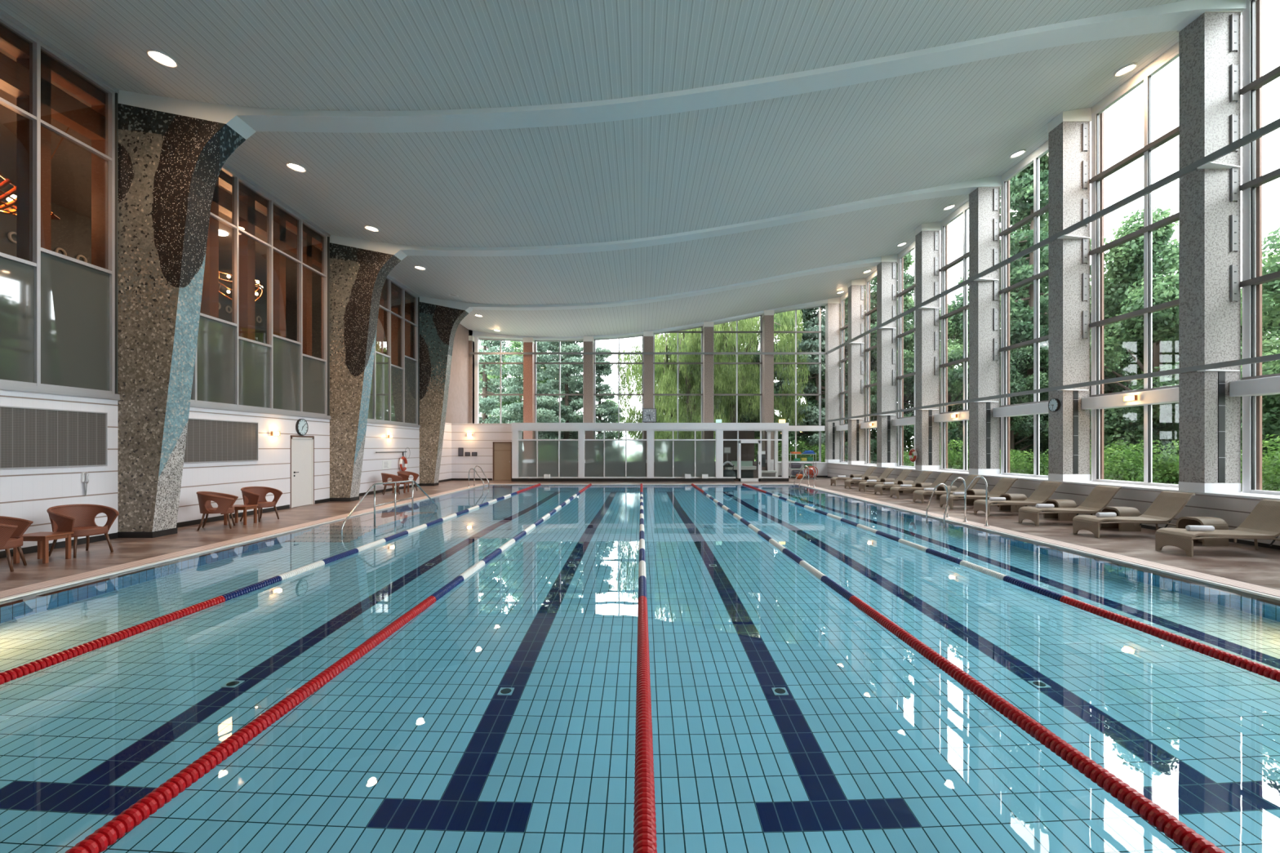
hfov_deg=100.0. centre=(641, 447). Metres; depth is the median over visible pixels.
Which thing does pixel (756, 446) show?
broadleaf tree
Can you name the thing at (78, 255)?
ring
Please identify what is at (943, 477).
rattan sunlounger
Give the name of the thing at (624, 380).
willow tree
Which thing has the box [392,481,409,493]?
side table
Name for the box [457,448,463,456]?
wall speaker
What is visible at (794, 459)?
float
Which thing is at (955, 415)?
wall lamp
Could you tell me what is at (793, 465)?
crate
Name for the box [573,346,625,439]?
conifer tree
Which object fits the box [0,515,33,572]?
rattan armchair
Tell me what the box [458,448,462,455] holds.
speaker grille
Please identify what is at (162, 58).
recessed light
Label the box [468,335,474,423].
granite column
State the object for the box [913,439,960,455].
bush
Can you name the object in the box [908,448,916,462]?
buoy
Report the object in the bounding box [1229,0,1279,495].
window
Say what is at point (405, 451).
pole
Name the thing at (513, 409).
conifer tree
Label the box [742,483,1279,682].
lane rope
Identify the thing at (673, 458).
window
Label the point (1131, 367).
broadleaf tree
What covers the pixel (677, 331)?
window
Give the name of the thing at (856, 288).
granite column
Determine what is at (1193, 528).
rolled towel
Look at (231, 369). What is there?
window
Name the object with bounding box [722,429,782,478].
window
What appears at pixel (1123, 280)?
broadleaf tree
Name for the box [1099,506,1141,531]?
table
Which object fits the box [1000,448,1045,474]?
bush
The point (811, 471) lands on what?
reel
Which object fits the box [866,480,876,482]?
rolled towel
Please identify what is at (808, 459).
float
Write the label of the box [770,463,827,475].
wall
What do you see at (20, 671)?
lane rope
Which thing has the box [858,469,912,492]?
rattan sunlounger
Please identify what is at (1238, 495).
trim ledge
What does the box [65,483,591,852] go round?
lane rope
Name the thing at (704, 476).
wall box
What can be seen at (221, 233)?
ceiling lamp
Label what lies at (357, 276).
column
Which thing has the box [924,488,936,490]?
rolled towel
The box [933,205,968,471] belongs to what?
window
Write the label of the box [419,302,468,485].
column
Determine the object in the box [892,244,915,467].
window
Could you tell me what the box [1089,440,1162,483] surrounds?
bush
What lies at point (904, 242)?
recessed light
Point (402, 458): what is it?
buoy
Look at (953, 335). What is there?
broadleaf tree
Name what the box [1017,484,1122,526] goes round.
rattan sunlounger
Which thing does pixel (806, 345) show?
conifer tree
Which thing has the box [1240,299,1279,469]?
broadleaf tree
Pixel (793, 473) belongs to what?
crate
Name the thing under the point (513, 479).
baseboard
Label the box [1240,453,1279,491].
bush
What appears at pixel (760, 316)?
window
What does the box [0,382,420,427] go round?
sill
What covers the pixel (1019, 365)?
broadleaf tree
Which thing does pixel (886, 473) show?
rattan sunlounger
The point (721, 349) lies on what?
broadleaf tree
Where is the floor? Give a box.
[0,477,1279,600]
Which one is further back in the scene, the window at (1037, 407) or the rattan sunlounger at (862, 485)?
the rattan sunlounger at (862, 485)
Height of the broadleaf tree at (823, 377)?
16.249 m
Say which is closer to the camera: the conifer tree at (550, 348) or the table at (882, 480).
the table at (882, 480)
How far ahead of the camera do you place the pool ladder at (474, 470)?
25.08 m
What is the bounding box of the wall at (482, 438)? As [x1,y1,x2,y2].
[451,423,511,480]
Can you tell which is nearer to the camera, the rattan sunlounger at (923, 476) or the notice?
the rattan sunlounger at (923, 476)
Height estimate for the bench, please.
0.520 m
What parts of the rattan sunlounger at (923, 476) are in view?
foot panel, seat, backrest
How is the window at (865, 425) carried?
in the wall at (1175, 48)
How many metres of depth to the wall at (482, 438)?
29.40 m
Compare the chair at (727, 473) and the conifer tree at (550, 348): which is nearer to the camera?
the chair at (727, 473)
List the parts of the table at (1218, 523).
panel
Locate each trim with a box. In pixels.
[0,8,419,297]
[474,337,479,423]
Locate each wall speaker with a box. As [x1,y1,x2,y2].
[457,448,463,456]
[464,452,470,456]
[471,452,476,456]
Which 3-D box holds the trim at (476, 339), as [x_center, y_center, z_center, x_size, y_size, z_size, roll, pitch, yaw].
[-10.072,-4.105,32.825,0.220,5.550,0.250,0,0,0]
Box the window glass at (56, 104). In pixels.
[0,25,413,367]
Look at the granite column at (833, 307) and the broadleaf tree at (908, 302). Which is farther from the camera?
the broadleaf tree at (908, 302)
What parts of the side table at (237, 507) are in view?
leg, leg, leg, leg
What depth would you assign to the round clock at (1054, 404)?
14.57 m
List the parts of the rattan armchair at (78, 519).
leg, leg, backrest, seat, leg, leg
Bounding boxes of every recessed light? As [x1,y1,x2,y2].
[146,48,178,67]
[285,162,306,172]
[364,225,379,231]
[413,266,426,270]
[862,269,871,273]
[896,241,906,246]
[942,204,955,210]
[1008,149,1026,158]
[1113,62,1137,76]
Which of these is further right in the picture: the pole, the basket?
the basket
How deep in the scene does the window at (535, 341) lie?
32.95 m
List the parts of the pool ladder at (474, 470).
grab rail, grab rail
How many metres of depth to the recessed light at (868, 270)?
27.30 m
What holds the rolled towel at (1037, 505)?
on the rattan sunlounger at (1100, 496)
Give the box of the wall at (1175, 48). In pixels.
[840,41,1178,299]
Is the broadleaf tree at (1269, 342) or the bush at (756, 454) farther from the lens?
the bush at (756, 454)
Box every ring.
[7,231,16,243]
[54,247,66,255]
[75,254,87,262]
[225,305,231,313]
[256,315,262,323]
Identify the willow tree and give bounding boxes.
[615,333,720,439]
[625,318,759,439]
[673,309,809,444]
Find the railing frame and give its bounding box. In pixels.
[511,422,788,478]
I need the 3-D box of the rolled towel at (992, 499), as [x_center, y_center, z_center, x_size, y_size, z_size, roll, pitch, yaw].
[9.438,1.361,14.210,0.380,0.094,0.096,0,0,8]
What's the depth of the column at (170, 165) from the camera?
10.65 m
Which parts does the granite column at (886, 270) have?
slot plate, slot plate, slot plate, slot plate, slot plate, slot plate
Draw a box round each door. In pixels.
[290,435,314,508]
[493,441,511,480]
[738,440,760,481]
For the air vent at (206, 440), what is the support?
in the wall at (27, 494)
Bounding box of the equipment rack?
[788,453,816,478]
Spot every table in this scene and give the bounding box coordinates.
[13,532,73,564]
[223,504,258,524]
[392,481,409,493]
[849,474,862,484]
[864,475,878,487]
[880,478,895,490]
[897,480,914,493]
[915,482,934,497]
[936,485,958,501]
[966,488,988,504]
[999,493,1027,512]
[1043,499,1077,520]
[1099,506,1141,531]
[1176,516,1228,546]
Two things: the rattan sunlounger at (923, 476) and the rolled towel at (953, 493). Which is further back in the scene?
the rattan sunlounger at (923, 476)
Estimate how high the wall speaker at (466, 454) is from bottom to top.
0.210 m
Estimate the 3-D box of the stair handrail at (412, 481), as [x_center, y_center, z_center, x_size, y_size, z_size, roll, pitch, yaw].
[-6.232,1.625,13.790,0.038,1.590,5.260,0,0,0]
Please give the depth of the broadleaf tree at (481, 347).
54.22 m
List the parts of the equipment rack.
post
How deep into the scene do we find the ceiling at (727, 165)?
12.28 m
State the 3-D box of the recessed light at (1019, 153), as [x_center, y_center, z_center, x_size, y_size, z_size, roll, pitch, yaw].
[11.516,-8.995,16.409,0.424,0.133,0.425,0,0,23]
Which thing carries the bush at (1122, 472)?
on the ground
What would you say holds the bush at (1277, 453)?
on the ground
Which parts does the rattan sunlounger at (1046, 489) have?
foot panel, seat, rail, backrest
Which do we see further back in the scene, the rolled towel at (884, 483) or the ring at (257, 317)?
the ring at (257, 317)
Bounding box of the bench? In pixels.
[761,470,776,476]
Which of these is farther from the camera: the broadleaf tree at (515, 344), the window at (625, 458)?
the broadleaf tree at (515, 344)
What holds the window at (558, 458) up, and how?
in the railing frame
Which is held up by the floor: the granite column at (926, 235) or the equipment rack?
the equipment rack
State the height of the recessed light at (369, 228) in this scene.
0.100 m
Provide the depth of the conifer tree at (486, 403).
41.90 m
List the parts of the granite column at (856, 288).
slot plate, slot plate, slot plate, slot plate, slot plate, slot plate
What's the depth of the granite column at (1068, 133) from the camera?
14.33 m
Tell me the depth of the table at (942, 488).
18.23 m
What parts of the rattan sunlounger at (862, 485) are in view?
foot panel, seat, backrest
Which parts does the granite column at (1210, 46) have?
slot plate, slot plate, slot plate, slot plate, slot plate, slot plate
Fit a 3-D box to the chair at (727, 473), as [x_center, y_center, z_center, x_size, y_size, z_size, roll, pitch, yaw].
[4.768,1.250,29.500,0.920,1.040,0.920,0,0,0]
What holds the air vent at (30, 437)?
in the wall at (27, 494)
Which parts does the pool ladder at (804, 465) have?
grab rail, grab rail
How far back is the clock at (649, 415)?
28.44 m
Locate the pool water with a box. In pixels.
[0,484,1279,852]
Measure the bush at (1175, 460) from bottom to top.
2.468 m
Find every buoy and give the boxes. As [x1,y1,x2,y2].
[399,455,407,471]
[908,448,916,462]
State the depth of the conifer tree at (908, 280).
36.47 m
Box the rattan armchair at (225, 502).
[196,491,238,530]
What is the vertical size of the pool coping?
0.332 m
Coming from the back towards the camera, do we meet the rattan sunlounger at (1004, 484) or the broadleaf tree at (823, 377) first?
the broadleaf tree at (823, 377)
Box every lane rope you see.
[0,483,540,684]
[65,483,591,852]
[632,483,657,852]
[691,483,1225,852]
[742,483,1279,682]
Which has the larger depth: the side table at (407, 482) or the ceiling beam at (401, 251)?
the side table at (407, 482)
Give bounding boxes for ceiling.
[0,0,1183,337]
[0,23,413,306]
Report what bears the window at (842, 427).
in the wall at (1175, 48)
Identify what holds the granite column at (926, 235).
on the trim ledge
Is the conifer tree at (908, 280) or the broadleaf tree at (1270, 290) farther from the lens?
the conifer tree at (908, 280)
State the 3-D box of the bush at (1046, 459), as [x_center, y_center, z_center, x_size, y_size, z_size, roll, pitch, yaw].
[16.919,1.114,21.131,2.108,2.415,2.647,0,0,-14]
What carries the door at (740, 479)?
in the railing frame
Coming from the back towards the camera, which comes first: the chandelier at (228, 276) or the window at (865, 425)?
the window at (865, 425)
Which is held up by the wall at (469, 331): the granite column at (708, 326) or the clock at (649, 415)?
the granite column at (708, 326)
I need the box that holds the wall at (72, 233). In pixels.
[0,180,413,367]
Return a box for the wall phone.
[81,472,88,495]
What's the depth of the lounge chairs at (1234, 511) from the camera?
12.43 m
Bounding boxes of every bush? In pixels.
[754,448,782,461]
[777,439,811,461]
[808,444,825,462]
[897,451,913,466]
[897,453,914,466]
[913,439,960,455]
[939,439,968,470]
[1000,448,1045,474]
[1000,448,1048,475]
[1000,449,1014,474]
[1042,448,1105,466]
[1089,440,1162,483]
[1089,446,1143,482]
[1121,440,1178,484]
[1173,449,1268,491]
[1240,434,1279,479]
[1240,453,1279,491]
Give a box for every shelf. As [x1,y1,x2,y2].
[788,453,815,454]
[789,461,815,462]
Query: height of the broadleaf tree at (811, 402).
14.999 m
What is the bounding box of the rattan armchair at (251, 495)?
[240,486,282,521]
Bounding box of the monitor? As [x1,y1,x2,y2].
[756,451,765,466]
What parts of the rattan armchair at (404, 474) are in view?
backrest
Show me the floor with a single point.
(1242, 562)
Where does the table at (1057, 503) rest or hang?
on the floor
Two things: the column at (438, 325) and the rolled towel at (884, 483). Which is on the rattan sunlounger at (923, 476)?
the rolled towel at (884, 483)
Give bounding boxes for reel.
[804,466,817,479]
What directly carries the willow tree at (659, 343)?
on the ground
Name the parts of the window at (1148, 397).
cable rail, cable rail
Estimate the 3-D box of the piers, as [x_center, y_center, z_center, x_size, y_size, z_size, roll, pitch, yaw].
[-10.482,-4.080,14.545,0.200,6.200,22.310,0,0,0]
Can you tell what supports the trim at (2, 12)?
attached to the wall at (27, 494)
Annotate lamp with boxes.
[218,229,227,235]
[270,431,279,435]
[778,419,785,422]
[951,413,957,417]
[1123,395,1137,401]
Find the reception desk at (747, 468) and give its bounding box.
[725,461,755,479]
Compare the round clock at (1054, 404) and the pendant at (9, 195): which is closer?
the pendant at (9, 195)
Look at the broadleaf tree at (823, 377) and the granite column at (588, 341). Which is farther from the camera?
the broadleaf tree at (823, 377)
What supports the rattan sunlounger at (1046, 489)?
on the floor
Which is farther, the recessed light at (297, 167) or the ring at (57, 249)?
the ring at (57, 249)
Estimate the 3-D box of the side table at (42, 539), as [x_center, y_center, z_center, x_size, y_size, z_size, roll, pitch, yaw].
[-9.442,1.575,8.470,0.540,0.430,0.420,0,0,0]
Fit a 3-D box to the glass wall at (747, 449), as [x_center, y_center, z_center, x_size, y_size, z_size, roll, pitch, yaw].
[0.333,0.370,32.075,14.370,2.900,0.550,0,0,0]
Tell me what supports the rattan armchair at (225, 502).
on the floor
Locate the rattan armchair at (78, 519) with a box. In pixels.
[46,504,119,558]
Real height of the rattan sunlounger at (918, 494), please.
0.893 m
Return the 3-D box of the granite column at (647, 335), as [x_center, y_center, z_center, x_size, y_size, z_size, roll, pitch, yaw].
[0.448,-3.045,32.625,0.600,7.930,0.690,0,0,0]
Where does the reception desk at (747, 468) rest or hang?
on the floor
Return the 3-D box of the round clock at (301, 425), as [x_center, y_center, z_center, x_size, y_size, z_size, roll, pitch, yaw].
[-10.349,-0.630,16.380,0.066,0.510,0.510,0,0,0]
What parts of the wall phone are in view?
phone cord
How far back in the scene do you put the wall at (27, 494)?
13.54 m
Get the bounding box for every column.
[118,103,245,537]
[329,242,400,501]
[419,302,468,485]
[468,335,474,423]
[523,337,534,439]
[582,336,594,462]
[643,331,653,439]
[702,321,713,439]
[761,310,773,462]
[825,297,840,462]
[847,278,865,464]
[876,253,897,466]
[914,221,940,470]
[968,186,1000,474]
[1047,107,1091,481]
[1177,10,1242,492]
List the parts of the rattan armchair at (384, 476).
backrest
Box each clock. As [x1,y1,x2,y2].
[295,418,307,435]
[642,408,656,422]
[1048,398,1060,411]
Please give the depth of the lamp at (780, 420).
28.38 m
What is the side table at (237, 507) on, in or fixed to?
on the floor
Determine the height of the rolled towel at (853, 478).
0.094 m
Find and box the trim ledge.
[770,462,1279,500]
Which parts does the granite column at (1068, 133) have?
slot plate, slot plate, slot plate, slot plate, slot plate, slot plate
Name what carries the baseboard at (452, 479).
attached to the wall at (482, 438)
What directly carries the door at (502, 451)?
in the wall at (482, 438)
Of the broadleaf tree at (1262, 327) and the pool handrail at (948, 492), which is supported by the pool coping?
the pool handrail at (948, 492)
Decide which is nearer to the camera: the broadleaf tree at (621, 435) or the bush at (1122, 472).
the bush at (1122, 472)
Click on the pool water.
(500, 717)
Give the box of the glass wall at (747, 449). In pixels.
[584,431,766,477]
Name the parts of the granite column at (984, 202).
slot plate, slot plate, slot plate, slot plate, slot plate, slot plate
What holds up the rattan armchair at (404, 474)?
on the floor
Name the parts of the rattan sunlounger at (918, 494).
foot panel, seat, rail, backrest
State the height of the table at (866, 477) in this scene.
0.490 m
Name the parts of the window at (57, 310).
opaque pane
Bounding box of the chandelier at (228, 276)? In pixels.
[218,271,263,301]
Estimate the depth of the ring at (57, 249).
15.64 m
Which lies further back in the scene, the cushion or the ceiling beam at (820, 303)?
the ceiling beam at (820, 303)
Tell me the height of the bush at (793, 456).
2.913 m
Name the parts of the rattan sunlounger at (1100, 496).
foot panel, seat, rail, backrest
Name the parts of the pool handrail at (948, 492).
grab rail, grab rail, grab rail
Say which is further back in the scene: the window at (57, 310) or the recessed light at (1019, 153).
the recessed light at (1019, 153)
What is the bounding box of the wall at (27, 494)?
[0,324,468,551]
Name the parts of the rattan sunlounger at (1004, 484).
foot panel, seat, rail, backrest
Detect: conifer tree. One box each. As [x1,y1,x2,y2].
[479,340,523,423]
[490,341,566,439]
[536,342,582,439]
[537,341,601,439]
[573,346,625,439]
[773,298,871,463]
[840,252,959,462]
[939,151,1125,463]
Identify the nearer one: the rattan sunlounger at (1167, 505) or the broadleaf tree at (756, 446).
the rattan sunlounger at (1167, 505)
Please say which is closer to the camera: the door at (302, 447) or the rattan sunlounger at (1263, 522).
the rattan sunlounger at (1263, 522)
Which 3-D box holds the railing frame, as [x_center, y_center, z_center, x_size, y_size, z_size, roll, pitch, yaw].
[0.483,0.235,30.335,14.670,3.110,3.930,0,0,0]
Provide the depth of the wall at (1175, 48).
14.05 m
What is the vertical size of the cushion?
0.407 m
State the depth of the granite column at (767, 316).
32.30 m
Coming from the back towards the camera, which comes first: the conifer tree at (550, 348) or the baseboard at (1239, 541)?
the conifer tree at (550, 348)
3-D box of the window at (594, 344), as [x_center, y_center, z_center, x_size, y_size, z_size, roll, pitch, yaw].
[-1.367,-3.085,32.950,3.070,7.970,0.300,0,0,0]
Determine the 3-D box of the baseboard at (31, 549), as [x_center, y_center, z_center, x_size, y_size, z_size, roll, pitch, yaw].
[-10.372,1.735,12.700,0.020,0.110,33.400,0,0,0]
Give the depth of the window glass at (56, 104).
13.35 m
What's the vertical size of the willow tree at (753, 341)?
15.502 m
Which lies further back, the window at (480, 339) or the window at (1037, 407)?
the window at (480, 339)
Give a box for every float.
[793,457,800,461]
[806,457,813,461]
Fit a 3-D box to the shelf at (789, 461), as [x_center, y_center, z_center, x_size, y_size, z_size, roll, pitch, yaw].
[9.418,0.795,31.400,1.500,0.030,0.500,0,0,0]
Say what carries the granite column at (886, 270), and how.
on the trim ledge
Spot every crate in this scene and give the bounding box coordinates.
[789,462,801,468]
[791,470,803,475]
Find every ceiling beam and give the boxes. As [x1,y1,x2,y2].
[118,0,1246,139]
[329,175,1001,260]
[419,256,897,313]
[468,298,840,340]
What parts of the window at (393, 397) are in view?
opaque pane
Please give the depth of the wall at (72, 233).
16.40 m
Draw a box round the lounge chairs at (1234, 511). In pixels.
[827,463,1279,545]
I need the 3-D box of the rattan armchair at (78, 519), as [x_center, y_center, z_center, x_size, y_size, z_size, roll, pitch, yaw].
[-9.415,1.381,9.023,0.699,0.828,0.809,0,0,12]
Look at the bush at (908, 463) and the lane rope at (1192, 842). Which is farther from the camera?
the bush at (908, 463)
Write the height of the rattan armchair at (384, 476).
0.828 m
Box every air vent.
[0,405,107,469]
[183,417,257,462]
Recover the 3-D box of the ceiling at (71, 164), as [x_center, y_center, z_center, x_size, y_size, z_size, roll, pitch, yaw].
[-13.882,-7.180,11.500,6.600,0.200,31.000,0,0,0]
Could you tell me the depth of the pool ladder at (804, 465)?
25.08 m
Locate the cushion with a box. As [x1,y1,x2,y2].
[723,465,733,471]
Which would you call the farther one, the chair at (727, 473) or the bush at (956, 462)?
the chair at (727, 473)
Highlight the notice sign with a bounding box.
[382,460,391,469]
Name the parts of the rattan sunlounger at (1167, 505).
foot panel, seat, rail, backrest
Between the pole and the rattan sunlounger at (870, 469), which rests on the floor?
the rattan sunlounger at (870, 469)
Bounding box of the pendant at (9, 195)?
[0,126,69,219]
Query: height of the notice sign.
0.340 m
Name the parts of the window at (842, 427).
frame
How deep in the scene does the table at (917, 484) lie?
19.62 m
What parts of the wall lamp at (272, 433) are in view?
lamp shade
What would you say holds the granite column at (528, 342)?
on the wall at (469, 331)
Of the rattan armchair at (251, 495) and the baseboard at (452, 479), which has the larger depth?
the baseboard at (452, 479)
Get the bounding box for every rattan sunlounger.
[831,466,876,486]
[844,467,894,488]
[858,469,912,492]
[874,471,933,495]
[889,472,952,498]
[912,475,982,503]
[939,477,1017,509]
[973,480,1062,516]
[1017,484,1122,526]
[1072,490,1195,537]
[1155,498,1279,556]
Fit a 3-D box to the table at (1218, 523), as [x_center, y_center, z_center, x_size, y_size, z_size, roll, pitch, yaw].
[10.468,1.545,10.020,0.440,0.490,0.520,0,0,0]
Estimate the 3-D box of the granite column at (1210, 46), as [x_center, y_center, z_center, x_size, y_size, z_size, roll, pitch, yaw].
[11.628,-4.130,10.973,0.760,10.100,0.575,0,0,0]
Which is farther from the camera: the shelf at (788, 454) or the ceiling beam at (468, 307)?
the shelf at (788, 454)
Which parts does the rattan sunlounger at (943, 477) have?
foot panel, seat, rail, backrest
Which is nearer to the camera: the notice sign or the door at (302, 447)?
the door at (302, 447)
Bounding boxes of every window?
[0,13,115,393]
[190,164,327,415]
[367,275,417,424]
[469,49,1279,487]
[478,337,523,423]
[517,429,578,478]
[534,339,583,439]
[583,429,647,478]
[593,335,644,439]
[653,325,702,462]
[653,429,716,478]
[713,315,762,462]
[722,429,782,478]
[773,306,824,462]
[835,294,848,462]
[860,273,876,465]
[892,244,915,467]
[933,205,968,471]
[992,146,1048,478]
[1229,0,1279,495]
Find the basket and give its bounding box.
[795,474,802,479]
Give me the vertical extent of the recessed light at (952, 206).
0.133 m
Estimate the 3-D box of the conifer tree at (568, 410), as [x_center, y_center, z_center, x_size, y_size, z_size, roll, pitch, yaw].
[-5.497,-4.098,42.648,6.488,13.169,6.013,0,0,-35]
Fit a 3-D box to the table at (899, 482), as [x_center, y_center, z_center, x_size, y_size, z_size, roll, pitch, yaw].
[10.468,1.545,21.220,0.440,0.490,0.520,0,0,0]
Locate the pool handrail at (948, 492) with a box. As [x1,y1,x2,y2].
[925,475,989,526]
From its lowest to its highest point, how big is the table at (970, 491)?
0.490 m
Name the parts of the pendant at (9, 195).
bulb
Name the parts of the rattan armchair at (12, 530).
leg, backrest, leg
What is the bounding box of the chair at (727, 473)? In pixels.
[723,461,736,479]
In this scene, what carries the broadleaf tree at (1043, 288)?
on the ground
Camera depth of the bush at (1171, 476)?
17.35 m
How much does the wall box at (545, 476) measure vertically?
0.220 m
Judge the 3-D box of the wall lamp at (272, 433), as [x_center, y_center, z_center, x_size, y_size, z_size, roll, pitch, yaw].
[-10.335,-0.400,15.150,0.095,0.120,0.290,0,0,0]
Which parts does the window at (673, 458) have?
frosted pane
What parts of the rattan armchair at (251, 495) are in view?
leg, backrest, leg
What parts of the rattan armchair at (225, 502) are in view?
leg, leg, seat, backrest, leg, leg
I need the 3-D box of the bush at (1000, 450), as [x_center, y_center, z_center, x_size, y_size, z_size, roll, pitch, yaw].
[15.142,1.155,22.588,2.543,2.321,2.026,0,0,-14]
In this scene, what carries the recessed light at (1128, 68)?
in the ceiling at (727, 165)
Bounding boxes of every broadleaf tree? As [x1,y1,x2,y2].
[479,346,500,416]
[480,341,561,421]
[595,398,626,439]
[655,349,757,437]
[723,309,848,461]
[749,348,779,460]
[794,297,876,462]
[844,294,962,463]
[897,302,968,448]
[947,217,1132,467]
[953,340,1048,467]
[1040,206,1276,479]
[1040,297,1178,468]
[1177,327,1279,464]
[1240,226,1279,479]
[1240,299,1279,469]
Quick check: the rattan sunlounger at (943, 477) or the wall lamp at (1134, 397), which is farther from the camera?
the rattan sunlounger at (943, 477)
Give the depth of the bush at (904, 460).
31.68 m
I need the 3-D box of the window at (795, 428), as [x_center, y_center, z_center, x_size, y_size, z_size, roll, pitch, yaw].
[9.438,-3.981,32.700,3.240,9.761,0.800,0,0,0]
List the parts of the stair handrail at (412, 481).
post, rail, post, post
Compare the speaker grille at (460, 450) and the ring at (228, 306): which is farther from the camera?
the speaker grille at (460, 450)
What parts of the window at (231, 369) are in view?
opaque pane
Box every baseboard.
[0,478,451,558]
[451,478,492,480]
[511,478,788,481]
[777,475,1279,550]
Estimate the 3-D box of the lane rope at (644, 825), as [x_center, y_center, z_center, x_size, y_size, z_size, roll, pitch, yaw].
[0.018,1.808,13.879,0.108,0.105,25.043,0,0,0]
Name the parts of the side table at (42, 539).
leg, leg, leg, leg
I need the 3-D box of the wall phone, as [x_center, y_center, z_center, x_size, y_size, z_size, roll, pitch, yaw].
[-10.335,0.677,9.990,0.094,0.442,0.090,0,0,0]
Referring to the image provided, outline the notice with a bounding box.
[724,447,730,469]
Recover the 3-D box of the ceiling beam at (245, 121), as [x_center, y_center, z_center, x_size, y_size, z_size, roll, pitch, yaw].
[0.868,-7.801,10.925,22.500,2.741,0.550,0,0,0]
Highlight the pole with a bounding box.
[375,447,409,458]
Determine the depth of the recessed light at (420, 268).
20.32 m
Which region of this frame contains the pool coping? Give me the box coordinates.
[0,483,1279,602]
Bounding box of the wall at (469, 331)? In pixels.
[468,329,767,470]
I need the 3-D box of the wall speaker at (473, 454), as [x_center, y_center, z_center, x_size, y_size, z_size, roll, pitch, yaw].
[-9.122,0.345,29.372,0.280,0.210,0.056,0,0,0]
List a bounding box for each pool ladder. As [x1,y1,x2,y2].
[467,465,488,488]
[793,465,814,488]
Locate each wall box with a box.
[543,474,550,478]
[684,474,690,478]
[702,474,707,478]
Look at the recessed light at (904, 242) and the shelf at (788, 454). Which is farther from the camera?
the shelf at (788, 454)
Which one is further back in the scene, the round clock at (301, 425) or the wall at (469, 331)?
the wall at (469, 331)
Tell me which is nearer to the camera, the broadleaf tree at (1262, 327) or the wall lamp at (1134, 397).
the wall lamp at (1134, 397)
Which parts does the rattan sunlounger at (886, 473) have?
foot panel, seat, backrest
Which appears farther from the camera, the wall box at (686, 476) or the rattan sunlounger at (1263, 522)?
the wall box at (686, 476)
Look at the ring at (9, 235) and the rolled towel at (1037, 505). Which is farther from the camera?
the ring at (9, 235)
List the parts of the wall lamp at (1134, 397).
lamp shade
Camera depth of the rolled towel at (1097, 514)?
10.85 m
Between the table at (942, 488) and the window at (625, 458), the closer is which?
the table at (942, 488)
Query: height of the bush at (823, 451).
2.652 m
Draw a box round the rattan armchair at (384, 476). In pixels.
[381,472,401,494]
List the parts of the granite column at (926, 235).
slot plate, slot plate, slot plate, slot plate, slot plate, slot plate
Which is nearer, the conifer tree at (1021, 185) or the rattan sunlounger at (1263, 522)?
the rattan sunlounger at (1263, 522)
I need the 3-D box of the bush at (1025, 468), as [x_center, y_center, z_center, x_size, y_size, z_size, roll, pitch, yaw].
[14.508,1.185,20.484,1.967,2.254,2.470,0,0,32]
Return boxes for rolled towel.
[852,477,862,479]
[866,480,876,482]
[883,482,893,484]
[900,484,911,487]
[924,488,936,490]
[952,492,964,495]
[989,497,1005,501]
[1035,503,1054,507]
[1095,512,1116,517]
[1185,524,1214,531]
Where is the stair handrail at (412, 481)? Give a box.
[341,480,437,535]
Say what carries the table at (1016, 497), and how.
on the floor
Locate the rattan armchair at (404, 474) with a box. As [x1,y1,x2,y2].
[396,471,419,490]
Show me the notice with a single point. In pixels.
(726, 450)
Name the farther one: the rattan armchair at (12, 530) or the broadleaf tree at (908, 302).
the broadleaf tree at (908, 302)
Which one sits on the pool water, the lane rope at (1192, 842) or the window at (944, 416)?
the lane rope at (1192, 842)
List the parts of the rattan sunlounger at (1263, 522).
foot panel, seat, rail, leg, backrest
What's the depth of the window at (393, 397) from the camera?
22.69 m
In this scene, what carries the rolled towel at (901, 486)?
on the rattan sunlounger at (943, 477)
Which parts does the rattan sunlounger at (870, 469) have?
foot panel, seat, backrest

